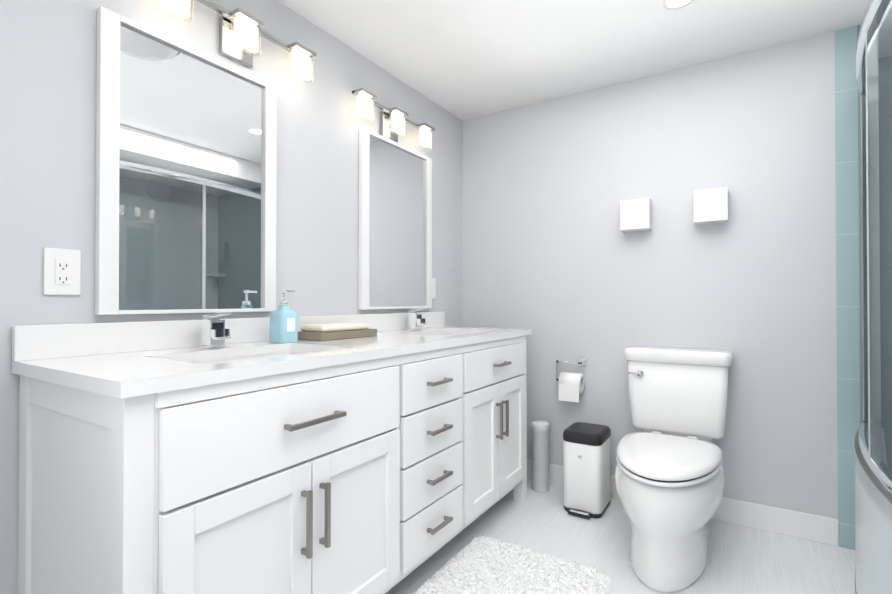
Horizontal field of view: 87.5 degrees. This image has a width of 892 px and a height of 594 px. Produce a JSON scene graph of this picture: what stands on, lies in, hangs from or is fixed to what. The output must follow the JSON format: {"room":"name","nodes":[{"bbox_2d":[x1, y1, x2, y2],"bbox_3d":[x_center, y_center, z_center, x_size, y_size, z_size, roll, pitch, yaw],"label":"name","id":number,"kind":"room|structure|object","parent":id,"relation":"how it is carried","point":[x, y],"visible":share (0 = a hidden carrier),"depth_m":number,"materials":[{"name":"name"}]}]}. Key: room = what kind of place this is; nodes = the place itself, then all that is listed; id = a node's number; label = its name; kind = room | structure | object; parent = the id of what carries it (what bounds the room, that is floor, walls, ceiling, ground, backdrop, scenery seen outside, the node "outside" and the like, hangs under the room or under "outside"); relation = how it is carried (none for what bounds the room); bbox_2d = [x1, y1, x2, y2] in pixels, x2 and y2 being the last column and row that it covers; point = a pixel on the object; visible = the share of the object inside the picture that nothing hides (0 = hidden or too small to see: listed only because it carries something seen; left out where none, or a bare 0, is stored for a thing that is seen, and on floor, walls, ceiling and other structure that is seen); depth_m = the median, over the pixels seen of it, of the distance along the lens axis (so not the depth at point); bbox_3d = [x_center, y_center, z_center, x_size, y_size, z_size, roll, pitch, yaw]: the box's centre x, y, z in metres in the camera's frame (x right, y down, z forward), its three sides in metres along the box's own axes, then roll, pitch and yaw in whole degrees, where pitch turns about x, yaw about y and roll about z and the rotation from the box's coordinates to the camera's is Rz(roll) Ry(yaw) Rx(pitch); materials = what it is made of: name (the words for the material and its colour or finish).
{"room":"bathroom","nodes":[
{"label":"bathroom","id":0,"kind":"room"},
{"bbox_2d":[0,0,461,593],"bbox_3d":[-0.864,-0.052,1.520,0.001,2.250,3.626,0,-1,32],"label":"wall","id":1,"kind":"structure","parent":0,"point":[48,58],"depth_m":1.53,"materials":[{"name":"paint"}]},
{"bbox_2d":[43,247,80,294],"bbox_3d":[-1.028,-0.070,1.250,0.009,0.124,0.080,0,-1,32],"label":"electrical outlet plate","id":2,"kind":"object","parent":1,"relation":"attached to","point":[61,271],"visible":1,"depth_m":1.25,"materials":[{"name":"white plastic"}]},
{"bbox_2d":[95,6,276,314],"bbox_3d":[-0.823,-0.384,1.559,0.026,0.868,0.588,0,-1,32],"label":"mirror","id":3,"kind":"object","parent":1,"relation":"attached to","point":[186,158],"visible":0.94,"depth_m":1.50,"materials":[{"name":"white mirror"}]},
{"bbox_2d":[12,312,444,359],"bbox_3d":[-0.546,0.121,1.994,0.020,0.088,1.980,0,-1,32],"label":"backsplash","id":4,"kind":"structure","parent":1,"relation":"attached to","point":[29,342],"depth_m":1.40,"materials":[{"name":"white stone"}]},
{"bbox_2d":[156,0,315,83],"bbox_3d":[-0.721,-0.923,1.658,0.096,0.138,0.590,0,-1,32],"label":"sconce","id":5,"kind":"object","parent":1,"relation":"attached to","point":[238,39],"visible":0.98,"depth_m":1.65,"materials":[{"name":"white glass"}]},
{"bbox_2d":[352,88,434,148],"bbox_3d":[-0.260,-0.883,2.386,0.096,0.138,0.590,0,-1,32],"label":"sconce","id":6,"kind":"object","parent":1,"relation":"attached to","point":[393,120],"visible":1,"depth_m":2.35,"materials":[{"name":"white glass"}]},
{"bbox_2d":[358,127,431,309],"bbox_3d":[-0.249,-0.376,2.464,0.026,0.868,0.588,0,-1,32],"label":"mirror","id":7,"kind":"object","parent":1,"relation":"attached to","point":[395,228],"visible":1,"depth_m":2.43,"materials":[{"name":"white mirror"}]},
{"bbox_2d":[432,278,435,298],"bbox_3d":[-0.083,-0.057,2.741,0.010,0.124,0.080,0,-1,32],"label":"switch plate","id":8,"kind":"object","parent":1,"relation":"attached to","point":[433,288],"visible":0.52,"depth_m":2.76,"materials":[{"name":"white plastic"}]},
{"bbox_2d":[277,0,868,120],"bbox_3d":[0.311,-1.184,0.786,2.780,0.001,3.626,0,-1,32],"label":"ceiling","id":9,"kind":"structure","parent":0,"point":[462,60],"depth_m":2.09,"materials":[{"name":"paint"}]},
{"bbox_2d":[663,0,692,9],"bbox_3d":[0.917,-1.172,1.836,0.112,0.003,0.112,0,-1,32],"label":"recessed light","id":10,"kind":"object","parent":9,"relation":"in","point":[674,3],"visible":1,"depth_m":1.86,"materials":[{"name":"white"}]},
{"bbox_2d":[385,479,855,593],"bbox_3d":[0.311,1.066,0.766,2.780,0.001,3.626,0,-1,32],"label":"floor","id":11,"kind":"structure","parent":0,"point":[744,560],"depth_m":1.99,"materials":[{"name":"tile"}]},
{"bbox_2d":[18,332,531,593],"bbox_3d":[-0.297,0.635,1.832,0.608,0.881,1.950,0,-1,32],"label":"bathroom vanity","id":12,"kind":"object","parent":11,"relation":"on","point":[164,457],"depth_m":1.15,"materials":[{"name":"white wood"}]},
{"bbox_2d":[11,324,530,399],"bbox_3d":[-0.310,0.178,1.844,0.578,0.030,1.980,0,-1,32],"label":"countertop","id":13,"kind":"structure","parent":12,"relation":"on","point":[109,374],"depth_m":1.18,"materials":[{"name":"white stone"}]},
{"bbox_2d":[199,312,230,347],"bbox_3d":[-0.742,0.103,1.504,0.092,0.114,0.060,0,-1,32],"label":"faucet","id":14,"kind":"object","parent":13,"relation":"on","point":[215,333],"visible":1,"depth_m":1.49,"materials":[{"name":"silver metal"}]},
{"bbox_2d":[179,348,318,359],"bbox_3d":[-0.556,0.256,1.385,0.334,0.157,0.514,0,-1,32],"label":"sink","id":15,"kind":"object","parent":13,"relation":"in","point":[262,351],"depth_m":1.53,"materials":[{"name":"white ceramic"}]},
{"bbox_2d":[270,289,297,342],"bbox_3d":[-0.592,0.065,1.713,0.077,0.193,0.084,0,-1,32],"label":"soap dispenser","id":16,"kind":"object","parent":13,"relation":"on","point":[283,323],"visible":1,"depth_m":1.68,"materials":[{"name":"blue plastic"}]},
{"bbox_2d":[298,322,376,340],"bbox_3d":[-0.447,0.134,1.919,0.155,0.058,0.320,0,-1,32],"label":"tray","id":17,"kind":"object","parent":13,"relation":"on","point":[329,331],"visible":0.96,"depth_m":1.83,"materials":[{"name":"beige wood"}]},
{"bbox_2d":[407,308,426,329],"bbox_3d":[-0.148,0.111,2.441,0.092,0.114,0.060,0,-1,32],"label":"faucet","id":18,"kind":"object","parent":13,"relation":"on","point":[417,321],"visible":1,"depth_m":2.43,"materials":[{"name":"silver metal"}]},
{"bbox_2d":[439,332,458,335],"bbox_3d":[0.037,0.264,2.322,0.334,0.157,0.514,0,-1,32],"label":"sink","id":19,"kind":"object","parent":13,"relation":"in","point":[440,333],"depth_m":2.57,"materials":[{"name":"white ceramic"}]},
{"bbox_2d":[412,535,612,593],"bbox_3d":[0.177,1.051,1.578,0.590,0.042,0.815,0,-1,32],"label":"bath rug","id":20,"kind":"object","parent":11,"relation":"on","point":[484,564],"visible":1,"depth_m":1.75,"materials":[{"name":"white fabric"}]},
{"bbox_2d":[530,420,549,492],"bbox_3d":[0.533,0.890,2.628,0.100,0.383,0.103,0,-1,32],"label":"canister","id":21,"kind":"object","parent":11,"relation":"on","point":[540,454],"visible":1,"depth_m":2.59,"materials":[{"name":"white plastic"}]},
{"bbox_2d":[563,422,610,518],"bbox_3d":[0.724,0.877,2.404,0.196,0.406,0.276,0,-1,32],"label":"trash can","id":22,"kind":"object","parent":11,"relation":"on","point":[586,470],"visible":1,"depth_m":2.32,"materials":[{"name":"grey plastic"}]},
{"bbox_2d":[615,345,732,593],"bbox_3d":[0.961,0.661,2.008,0.464,0.832,0.837,0,-1,32],"label":"toilet","id":23,"kind":"object","parent":11,"relation":"on","point":[669,475],"visible":1,"depth_m":1.85,"materials":[{"name":"white ceramic"}]},
{"bbox_2d":[854,0,891,593],"bbox_3d":[1.629,-0.054,1.120,0.913,2.246,1.626,0,-1,32],"label":"shower enclosure","id":24,"kind":"object","parent":11,"relation":"on","point":[873,523],"visible":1,"depth_m":1.47,"materials":[{"name":"clear glass"}]},
{"bbox_2d":[462,25,891,518],"bbox_3d":[1.281,-0.046,2.308,2.780,2.250,0.001,0,-1,32],"label":"wall","id":25,"kind":"structure","parent":0,"point":[558,262],"depth_m":2.34,"materials":[{"name":"paint"}]},
{"bbox_2d":[556,358,586,402],"bbox_3d":[0.695,0.452,2.603,0.160,0.229,0.116,0,-1,32],"label":"paper holder","id":26,"kind":"object","parent":25,"relation":"attached to","point":[571,386],"visible":1,"depth_m":2.56,"materials":[{"name":"white paper"}]},
{"bbox_2d":[620,198,651,231],"bbox_3d":[0.995,-0.432,2.442,0.144,0.156,0.080,0,-1,32],"label":"cube shelf","id":27,"kind":"object","parent":25,"relation":"attached to","point":[635,214],"visible":1,"depth_m":2.41,"materials":[{"name":"white wood"}]},
{"bbox_2d":[527,459,854,549],"bbox_3d":[0.931,1.023,2.507,1.966,0.115,0.019,0,-1,32],"label":"baseboard","id":28,"kind":"structure","parent":25,"relation":"attached to","point":[817,528],"depth_m":2.12,"materials":[{"name":"white"}]},
{"bbox_2d":[693,187,727,224],"bbox_3d":[1.284,-0.443,2.259,0.144,0.156,0.080,0,-1,32],"label":"cube shelf","id":29,"kind":"object","parent":25,"relation":"attached to","point":[710,206],"visible":1,"depth_m":2.23,"materials":[{"name":"white wood"}]},
{"bbox_2d":[834,26,859,525],"bbox_3d":[1.739,-0.048,2.018,0.076,2.250,0.001,0,-1,32],"label":"wall tile","id":30,"kind":"structure","parent":25,"relation":"attached to","point":[847,258],"depth_m":2.02,"materials":[{"name":"tile"}]}
]}

